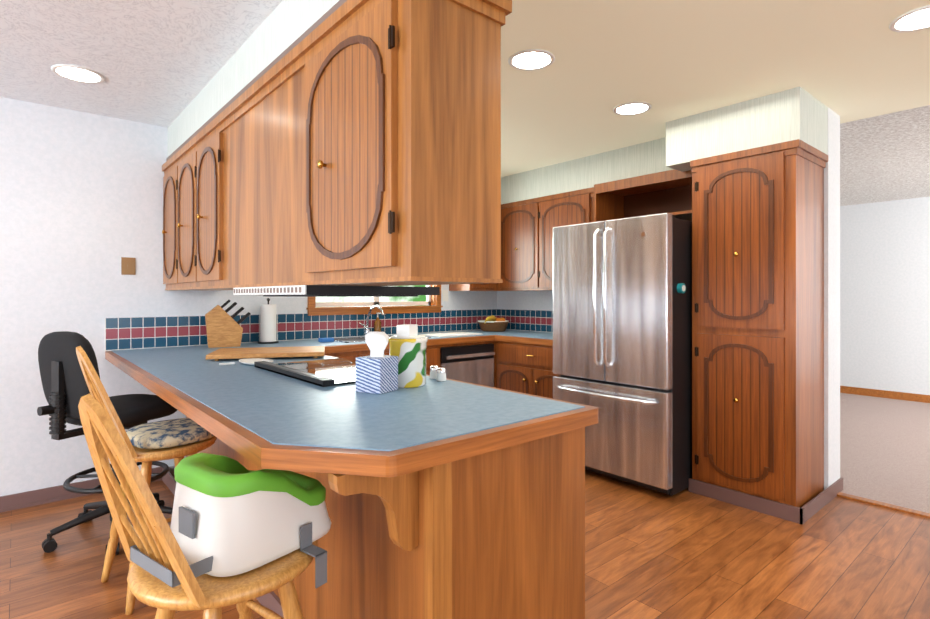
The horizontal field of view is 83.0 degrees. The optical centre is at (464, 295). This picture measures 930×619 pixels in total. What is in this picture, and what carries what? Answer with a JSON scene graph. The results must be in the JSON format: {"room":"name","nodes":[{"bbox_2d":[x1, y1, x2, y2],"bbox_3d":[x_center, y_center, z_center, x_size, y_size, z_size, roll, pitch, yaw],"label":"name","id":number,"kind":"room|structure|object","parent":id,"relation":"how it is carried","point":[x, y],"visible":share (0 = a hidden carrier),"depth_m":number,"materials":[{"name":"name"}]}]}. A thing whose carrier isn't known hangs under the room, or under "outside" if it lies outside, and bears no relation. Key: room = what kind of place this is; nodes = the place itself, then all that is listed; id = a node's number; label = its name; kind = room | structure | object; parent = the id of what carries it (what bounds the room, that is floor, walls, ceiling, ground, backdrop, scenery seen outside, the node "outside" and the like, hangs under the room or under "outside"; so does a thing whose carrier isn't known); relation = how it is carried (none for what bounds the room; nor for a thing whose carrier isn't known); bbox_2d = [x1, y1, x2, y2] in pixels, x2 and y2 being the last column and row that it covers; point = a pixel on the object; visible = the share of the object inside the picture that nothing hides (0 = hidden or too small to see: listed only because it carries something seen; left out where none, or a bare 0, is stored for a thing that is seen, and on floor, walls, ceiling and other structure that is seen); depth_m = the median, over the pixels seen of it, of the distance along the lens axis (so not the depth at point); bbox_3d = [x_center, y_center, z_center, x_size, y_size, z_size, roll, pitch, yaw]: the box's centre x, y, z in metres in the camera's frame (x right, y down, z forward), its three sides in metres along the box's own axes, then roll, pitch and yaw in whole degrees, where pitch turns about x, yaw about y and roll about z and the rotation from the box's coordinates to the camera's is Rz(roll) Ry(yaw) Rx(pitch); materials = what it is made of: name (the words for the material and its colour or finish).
{"room":"kitchen","nodes":[
{"label":"kitchen","id":0,"kind":"room"},
{"bbox_2d":[0,97,496,495],"bbox_3d":[-2.553,0.051,3.343,7.700,2.440,0.150,0,0,-41],"label":"wall","id":1,"kind":"structure","parent":0,"point":[81,204],"depth_m":3.31,"materials":[{"name":"paint"}]},
{"bbox_2d":[0,467,161,512],"bbox_3d":[-3.756,1.225,2.203,4.390,0.090,0.018,0,0,-41],"label":"baseboard","id":2,"kind":"structure","parent":1,"relation":"attached to","point":[32,498],"depth_m":3.21,"materials":[{"name":"brown"}]},
{"bbox_2d":[121,257,135,274],"bbox_3d":[-2.242,-0.196,3.503,0.080,0.115,0.010,0,0,-41],"label":"switch plate","id":3,"kind":"object","parent":1,"relation":"attached to","point":[128,265],"visible":1,"depth_m":3.50,"materials":[{"name":"brown wood"}]},
{"bbox_2d":[105,309,496,350],"bbox_3d":[-0.997,0.254,4.570,3.541,0.211,0.006,0,0,-41],"label":"tile backsplash","id":4,"kind":"structure","parent":1,"relation":"attached to","point":[140,333],"depth_m":4.20,"materials":[{"name":"blue"}]},
{"bbox_2d":[306,285,442,315],"bbox_3d":[-0.794,-0.320,4.794,1.396,0.971,0.130,0,0,-41],"label":"window","id":5,"kind":"structure","parent":1,"relation":"in","point":[314,308],"depth_m":4.77,"materials":[{"name":"brown wood"}]},
{"bbox_2d":[443,290,447,300],"bbox_3d":[-0.195,0.000,5.256,0.070,0.115,0.006,0,0,-41],"label":"electrical outlet plate","id":6,"kind":"object","parent":1,"relation":"attached to","point":[445,295],"visible":1,"depth_m":5.25,"materials":[{"name":"white plastic"}]},
{"bbox_2d":[449,283,495,290],"bbox_3d":[0.212,-0.472,5.363,0.667,0.850,0.367,0,0,-41],"label":"upper cabinet","id":7,"kind":"object","parent":1,"relation":"attached to","point":[475,287],"visible":0.06,"depth_m":5.15,"materials":[{"name":"brown wood"}]},
{"bbox_2d":[0,469,929,618],"bbox_3d":[-0.086,1.294,0.379,7.600,0.050,7.860,0,0,-41],"label":"floor","id":8,"kind":"structure","parent":0,"point":[654,554],"depth_m":2.50,"materials":[{"name":"brown wood"}]},
{"bbox_2d":[37,331,176,554],"bbox_3d":[-1.880,0.723,2.808,0.637,1.094,0.626,0,0,-41],"label":"office chair","id":9,"kind":"object","parent":8,"relation":"on","point":[65,387],"visible":0.71,"depth_m":2.60,"materials":[{"name":"black plastic"}]},
{"bbox_2d":[76,346,216,614],"bbox_3d":[-1.388,0.738,2.318,0.535,1.069,0.435,0,0,-41],"label":"bar stool","id":10,"kind":"object","parent":8,"relation":"on","point":[100,396],"visible":0.29,"depth_m":2.19,"materials":[{"name":"brown wood"}]},
{"bbox_2d":[126,418,213,448],"bbox_3d":[-1.326,0.613,2.377,0.348,0.062,0.366,0,0,-41],"label":"seat cushion","id":11,"kind":"object","parent":10,"relation":"on","point":[168,433],"visible":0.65,"depth_m":2.27,"materials":[{"name":"multicoloured fabric"}]},
{"bbox_2d":[78,393,317,618],"bbox_3d":[-0.630,0.737,1.309,0.543,1.069,0.462,0,0,-41],"label":"bar stool","id":12,"kind":"object","parent":8,"relation":"on","point":[156,541],"visible":0.58,"depth_m":1.16,"materials":[{"name":"brown wood"}]},
{"bbox_2d":[130,453,330,587],"bbox_3d":[-0.600,0.570,1.372,0.460,0.297,0.432,0,0,-41],"label":"seat","id":13,"kind":"object","parent":12,"relation":"on","point":[231,517],"visible":0.96,"depth_m":1.25,"materials":[{"name":"white plastic"}]},
{"bbox_2d":[186,416,209,456],"bbox_3d":[-1.245,0.843,3.150,0.638,0.856,0.598,0,0,-41],"label":"base cabinet","id":14,"kind":"object","parent":8,"relation":"on","point":[207,450],"depth_m":2.85,"materials":[{"name":"brown wood"}]},
{"bbox_2d":[105,329,520,366],"bbox_3d":[-0.785,0.386,4.319,3.537,0.052,0.657,0,0,-41],"label":"countertop","id":15,"kind":"structure","parent":14,"relation":"on","point":[111,356],"depth_m":3.86,"materials":[{"name":"blue laminate"}]},
{"bbox_2d":[205,300,250,347],"bbox_3d":[-1.672,0.193,3.715,0.293,0.332,0.110,0,0,-29],"label":"knife block","id":16,"kind":"object","parent":15,"relation":"on","point":[224,328],"visible":1,"depth_m":3.65,"materials":[{"name":"brown wood"}]},
{"bbox_2d":[258,298,278,343],"bbox_3d":[-1.486,0.189,3.972,0.150,0.340,0.150,0,0,-41],"label":"paper towel holder","id":17,"kind":"object","parent":15,"relation":"on","point":[268,323],"visible":1,"depth_m":3.92,"materials":[{"name":"white paper"}]},
{"bbox_2d":[318,337,333,341],"bbox_3d":[-1.077,0.344,4.078,0.100,0.030,0.070,0,0,-41],"label":"sponge","id":18,"kind":"object","parent":15,"relation":"on","point":[329,339],"visible":1,"depth_m":4.05,"materials":[{"name":"blue"}]},
{"bbox_2d":[359,305,383,336],"bbox_3d":[-0.800,0.216,4.439,0.136,0.274,0.239,0,0,-41],"label":"sink faucet","id":19,"kind":"object","parent":15,"relation":"on","point":[366,330],"depth_m":4.50,"materials":[{"name":"silver metal"}]},
{"bbox_2d":[374,313,380,331],"bbox_3d":[-0.772,0.256,4.676,0.062,0.208,0.082,0,0,-41],"label":"soap bottle","id":20,"kind":"object","parent":15,"relation":"on","point":[377,325],"visible":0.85,"depth_m":4.66,"materials":[{"name":"orange plastic"}]},
{"bbox_2d":[334,305,430,342],"bbox_3d":[-0.726,0.219,4.391,0.800,0.281,0.410,0,0,-41],"label":"sink basin","id":21,"kind":"object","parent":15,"relation":"in","point":[353,339],"visible":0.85,"depth_m":4.41,"materials":[{"name":"silver metal"}]},
{"bbox_2d":[419,332,482,336],"bbox_3d":[-0.124,0.354,4.780,0.500,0.012,0.300,0,0,-41],"label":"cutting board","id":22,"kind":"object","parent":15,"relation":"on","point":[451,334],"visible":0.9,"depth_m":4.69,"materials":[{"name":"white plastic"}]},
{"bbox_2d":[478,315,508,331],"bbox_3d":[0.287,0.279,5.330,0.318,0.162,0.356,0,0,-41],"label":"fruit basket","id":23,"kind":"object","parent":15,"relation":"on","point":[492,323],"visible":1,"depth_m":5.22,"materials":[{"name":"wicker"}]},
{"bbox_2d":[117,345,598,477],"bbox_3d":[-0.740,0.384,2.308,0.990,0.052,2.460,0,0,-41],"label":"countertop","id":24,"kind":"structure","parent":14,"relation":"on","point":[262,418],"depth_m":1.58,"materials":[{"name":"blue laminate"}]},
{"bbox_2d":[219,358,273,364],"bbox_3d":[-1.136,0.350,2.732,0.260,0.016,0.256,0,0,-41],"label":"spoon rest","id":25,"kind":"object","parent":24,"relation":"on","point":[249,361],"visible":0.71,"depth_m":2.80,"materials":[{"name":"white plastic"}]},
{"bbox_2d":[206,346,324,360],"bbox_3d":[-1.149,0.340,3.102,0.620,0.037,0.380,0,0,-15],"label":"cutting board","id":26,"kind":"object","parent":24,"relation":"on","point":[267,352],"visible":1,"depth_m":2.97,"materials":[{"name":"brown wood"}]},
{"bbox_2d":[254,358,355,386],"bbox_3d":[-0.626,0.338,2.500,0.475,0.039,0.773,0,0,-41],"label":"cooktop","id":27,"kind":"object","parent":24,"relation":"in","point":[330,372],"visible":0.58,"depth_m":2.42,"materials":[{"name":"black glass"}]},
{"bbox_2d":[356,332,397,393],"bbox_3d":[-0.330,0.247,1.974,0.116,0.221,0.114,0,0,27],"label":"tissue box","id":28,"kind":"object","parent":24,"relation":"on","point":[376,370],"visible":1,"depth_m":1.94,"materials":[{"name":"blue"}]},
{"bbox_2d":[388,324,427,387],"bbox_3d":[-0.228,0.237,2.100,0.158,0.241,0.158,0,0,-41],"label":"canister","id":29,"kind":"object","parent":24,"relation":"on","point":[407,344],"visible":0.92,"depth_m":2.04,"materials":[{"name":"ceramic"}]},
{"bbox_2d":[431,366,445,381],"bbox_3d":[-0.099,0.330,2.204,0.041,0.055,0.041,0,0,34],"label":"salt","id":30,"kind":"object","parent":24,"relation":"on","point":[437,373],"depth_m":2.19,"materials":[{"name":"white ceramic"}]},
{"bbox_2d":[210,438,237,460],"bbox_3d":[-0.901,0.842,2.748,0.638,0.856,0.460,0,0,-41],"label":"base cabinet","id":31,"kind":"object","parent":8,"relation":"on","point":[219,447],"depth_m":2.61,"materials":[{"name":"brown wood"}]},
{"bbox_2d":[238,453,277,595],"bbox_3d":[-0.602,0.842,2.398,0.638,0.856,0.460,0,0,-41],"label":"base cabinet","id":32,"kind":"object","parent":8,"relation":"on","point":[249,465],"depth_m":2.32,"materials":[{"name":"brown wood"}]},
{"bbox_2d":[278,471,329,618],"bbox_3d":[-0.303,0.842,2.048,0.638,0.856,0.460,0,0,-41],"label":"base cabinet","id":33,"kind":"object","parent":8,"relation":"on","point":[314,602],"depth_m":1.80,"materials":[{"name":"brown wood"}]},
{"bbox_2d":[324,351,363,360],"bbox_3d":[-1.199,0.843,3.969,0.548,0.856,0.650,0,0,-41],"label":"base cabinet","id":34,"kind":"object","parent":8,"relation":"on","point":[352,355],"depth_m":3.86,"materials":[{"name":"brown wood"}]},
{"bbox_2d":[364,349,389,355],"bbox_3d":[-0.820,0.844,4.294,0.450,0.856,0.650,0,0,-41],"label":"base cabinet","id":35,"kind":"object","parent":8,"relation":"on","point":[367,352],"depth_m":4.05,"materials":[{"name":"brown wood"}]},
{"bbox_2d":[426,345,443,374],"bbox_3d":[-0.524,0.844,4.546,0.327,0.856,0.650,0,0,-41],"label":"base cabinet","id":36,"kind":"object","parent":8,"relation":"on","point":[432,355],"depth_m":4.35,"materials":[{"name":"brown wood"}]},
{"bbox_2d":[330,427,584,618],"bbox_3d":[0.005,0.841,1.683,0.644,0.856,0.496,0,0,-41],"label":"base cabinet","id":37,"kind":"object","parent":8,"relation":"on","point":[498,534],"depth_m":1.47,"materials":[{"name":"brown wood"}]},
{"bbox_2d":[162,468,283,617],"bbox_3d":[-1.084,1.225,2.460,0.014,0.090,3.070,0,0,-41],"label":"baseboard","id":38,"kind":"structure","parent":37,"relation":"attached to","point":[271,600],"depth_m":2.12,"materials":[{"name":"brown"}]},
{"bbox_2d":[440,343,494,386],"bbox_3d":[-0.154,0.856,4.837,0.610,0.832,0.655,0,0,-41],"label":"dishwasher","id":39,"kind":"object","parent":8,"relation":"on","point":[474,364],"visible":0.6,"depth_m":4.63,"materials":[{"name":"grey metal"}]},
{"bbox_2d":[448,341,495,387],"bbox_3d":[0.303,0.844,5.272,0.643,0.856,0.622,0,0,-41],"label":"base cabinet","id":40,"kind":"object","parent":8,"relation":"on","point":[484,342],"depth_m":4.79,"materials":[{"name":"brown wood"}]},
{"bbox_2d":[496,341,559,398],"bbox_3d":[0.798,0.844,4.676,0.667,0.857,0.920,0,0,-41],"label":"base cabinet","id":41,"kind":"object","parent":8,"relation":"on","point":[526,368],"visible":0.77,"depth_m":4.53,"materials":[{"name":"brown wood"}]},
{"bbox_2d":[497,330,552,345],"bbox_3d":[0.815,0.386,4.669,0.651,0.052,0.890,0,0,-41],"label":"countertop","id":42,"kind":"structure","parent":41,"relation":"on","point":[529,337],"depth_m":4.64,"materials":[{"name":"laminate"}]},
{"bbox_2d":[553,213,691,495],"bbox_3d":[1.266,0.376,3.825,0.967,1.792,0.929,0,0,-41],"label":"refrigerator","id":43,"kind":"object","parent":8,"relation":"on","point":[622,324],"visible":0.77,"depth_m":3.43,"materials":[{"name":"grey metal"}]},
{"bbox_2d":[690,139,827,507],"bbox_3d":[1.843,0.201,3.316,0.548,2.140,0.620,0,0,-41],"label":"pantry cabinet","id":44,"kind":"object","parent":8,"relation":"on","point":[758,321],"visible":1,"depth_m":3.13,"materials":[{"name":"brown wood"}]},
{"bbox_2d":[837,492,929,518],"bbox_3d":[3.867,1.263,1.607,0.055,0.013,4.590,0,0,-41],"label":"threshold","id":45,"kind":"object","parent":8,"relation":"on","point":[887,505],"depth_m":3.16,"materials":[{"name":"brown wood"}]},
{"bbox_2d":[0,0,929,205],"bbox_3d":[1.018,-1.200,2.437,11.950,0.060,9.550,0,0,-41],"label":"ceiling","id":46,"kind":"structure","parent":0,"point":[844,60],"depth_m":2.66,"materials":[{"name":"beige paint"}]},
{"bbox_2d":[51,64,104,83],"bbox_3d":[-2.034,-1.165,2.768,0.232,0.009,0.232,0,0,-41],"label":"recessed light","id":47,"kind":"object","parent":46,"relation":"in","point":[77,73],"visible":0.98,"depth_m":2.75,"materials":[{"name":"white"}]},
{"bbox_2d":[166,0,346,160],"bbox_3d":[-0.986,-1.035,2.627,0.322,0.268,2.976,0,0,-41],"label":"soffit","id":48,"kind":"structure","parent":46,"relation":"attached to","point":[284,28],"depth_m":2.35,"materials":[{"name":"painted drywall"}]},
{"bbox_2d":[162,155,173,289],"bbox_3d":[-1.810,-0.474,3.585,0.378,0.850,0.443,0,0,-41],"label":"upper cabinet","id":49,"kind":"object","parent":48,"relation":"hanging from","point":[168,167],"depth_m":3.49,"materials":[{"name":"brown wood"}]},
{"bbox_2d":[190,119,213,287],"bbox_3d":[-1.231,-0.474,2.907,0.378,0.850,0.440,0,0,-41],"label":"upper cabinet","id":50,"kind":"object","parent":48,"relation":"hanging from","point":[202,144],"depth_m":2.85,"materials":[{"name":"brown wood"}]},
{"bbox_2d":[174,141,232,290],"bbox_3d":[-1.520,-0.474,3.245,0.378,0.850,0.450,0,0,-41],"label":"upper cabinet","id":51,"kind":"object","parent":48,"relation":"hanging from","point":[181,158],"depth_m":3.20,"materials":[{"name":"brown wood"}]},
{"bbox_2d":[214,45,329,287],"bbox_3d":[-0.764,-0.475,2.346,0.358,0.850,1.020,0,0,-41],"label":"upper cabinet","id":52,"kind":"object","parent":48,"relation":"hanging from","point":[256,136],"depth_m":2.24,"materials":[{"name":"brown wood"}]},
{"bbox_2d":[233,285,439,296],"bbox_3d":[-0.606,-0.016,2.393,0.616,0.042,0.815,0,0,-41],"label":"hood vent","id":53,"kind":"object","parent":52,"relation":"attached to","point":[330,291],"visible":1,"depth_m":2.10,"materials":[{"name":"black metal"}]},
{"bbox_2d":[298,0,511,285],"bbox_3d":[-0.222,-0.475,1.727,0.378,0.850,0.625,0,0,-41],"label":"upper cabinet","id":54,"kind":"object","parent":48,"relation":"hanging from","point":[352,143],"depth_m":1.52,"materials":[{"name":"brown wood"}]},
{"bbox_2d":[508,49,554,70],"bbox_3d":[0.329,-1.165,2.604,0.232,0.009,0.232,0,0,-41],"label":"recessed light","id":55,"kind":"object","parent":46,"relation":"in","point":[531,59],"visible":1,"depth_m":2.59,"materials":[{"name":"white"}]},
{"bbox_2d":[501,137,672,203],"bbox_3d":[1.078,-1.034,4.609,0.335,0.268,1.975,0,0,-41],"label":"soffit beam","id":56,"kind":"structure","parent":46,"relation":"attached to","point":[636,160],"depth_m":4.42,"materials":[{"name":"paint"}]},
{"bbox_2d":[613,102,651,115],"bbox_3d":[1.042,-1.165,3.279,0.232,0.009,0.232,0,0,-41],"label":"recessed light","id":57,"kind":"object","parent":46,"relation":"in","point":[630,108],"visible":0.98,"depth_m":3.27,"materials":[{"name":"white"}]},
{"bbox_2d":[666,87,827,171],"bbox_3d":[1.860,-1.020,3.454,0.648,0.298,0.798,0,0,-41],"label":"soffit beam","id":58,"kind":"structure","parent":46,"relation":"attached to","point":[796,113],"depth_m":3.17,"materials":[{"name":"paint"}]},
{"bbox_2d":[889,5,929,31],"bbox_3d":[1.930,-1.166,2.210,0.232,0.009,0.232,0,0,-41],"label":"recessed light","id":59,"kind":"object","parent":46,"relation":"in","point":[917,19],"visible":0.98,"depth_m":2.23,"materials":[{"name":"white"}]},
{"bbox_2d":[497,108,839,489],"bbox_3d":[1.339,0.052,4.525,0.248,2.440,3.110,0,0,-41],"label":"wall","id":60,"kind":"structure","parent":0,"point":[526,300],"depth_m":3.33,"materials":[{"name":"paint"}]},
{"bbox_2d":[497,309,552,332],"bbox_3d":[0.855,0.255,5.124,0.006,0.211,1.530,0,0,-41],"label":"backsplash","id":61,"kind":"structure","parent":60,"relation":"attached to","point":[524,320],"depth_m":5.36,"materials":[{"name":"blue"}]},
{"bbox_2d":[496,185,623,290],"bbox_3d":[0.827,-0.472,4.890,0.344,0.850,1.240,0,0,-41],"label":"upper cabinet","id":62,"kind":"object","parent":60,"relation":"attached to","point":[528,225],"depth_m":4.80,"materials":[{"name":"brown wood"}]},
{"bbox_2d":[689,477,842,523],"bbox_3d":[1.103,1.230,4.413,0.779,0.085,3.273,0,0,-41],"label":"baseboard","id":63,"kind":"structure","parent":60,"relation":"attached to","point":[810,508],"depth_m":3.13,"materials":[{"name":"brown"}]},
{"bbox_2d":[840,393,929,512],"bbox_3d":[3.955,1.293,4.847,4.350,0.058,9.400,0,0,-41],"label":"half wall","id":64,"kind":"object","parent":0,"point":[884,450],"visible":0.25,"depth_m":4.29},
{"bbox_2d":[840,197,929,394],"bbox_3d":[5.552,0.054,6.213,0.150,2.440,9.400,0,0,-41],"label":"wall","id":65,"kind":"structure","parent":0,"point":[884,295],"depth_m":6.50,"materials":[{"name":"paint"}]},
{"bbox_2d":[840,386,929,402],"bbox_3d":[5.489,1.220,6.159,0.014,0.092,9.400,0,0,-41],"label":"baseboard","id":66,"kind":"structure","parent":65,"relation":"attached to","point":[888,394],"depth_m":6.49,"materials":[{"name":"brown wood"}]},
{"label":"outside","id":67,"kind":"structure","parent":0,"visible":0},
{"bbox_2d":[316,285,425,306],"bbox_3d":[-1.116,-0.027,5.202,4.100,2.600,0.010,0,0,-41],"label":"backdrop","id":68,"kind":"structure","parent":67,"point":[368,299],"depth_m":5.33,"materials":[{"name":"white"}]}
]}

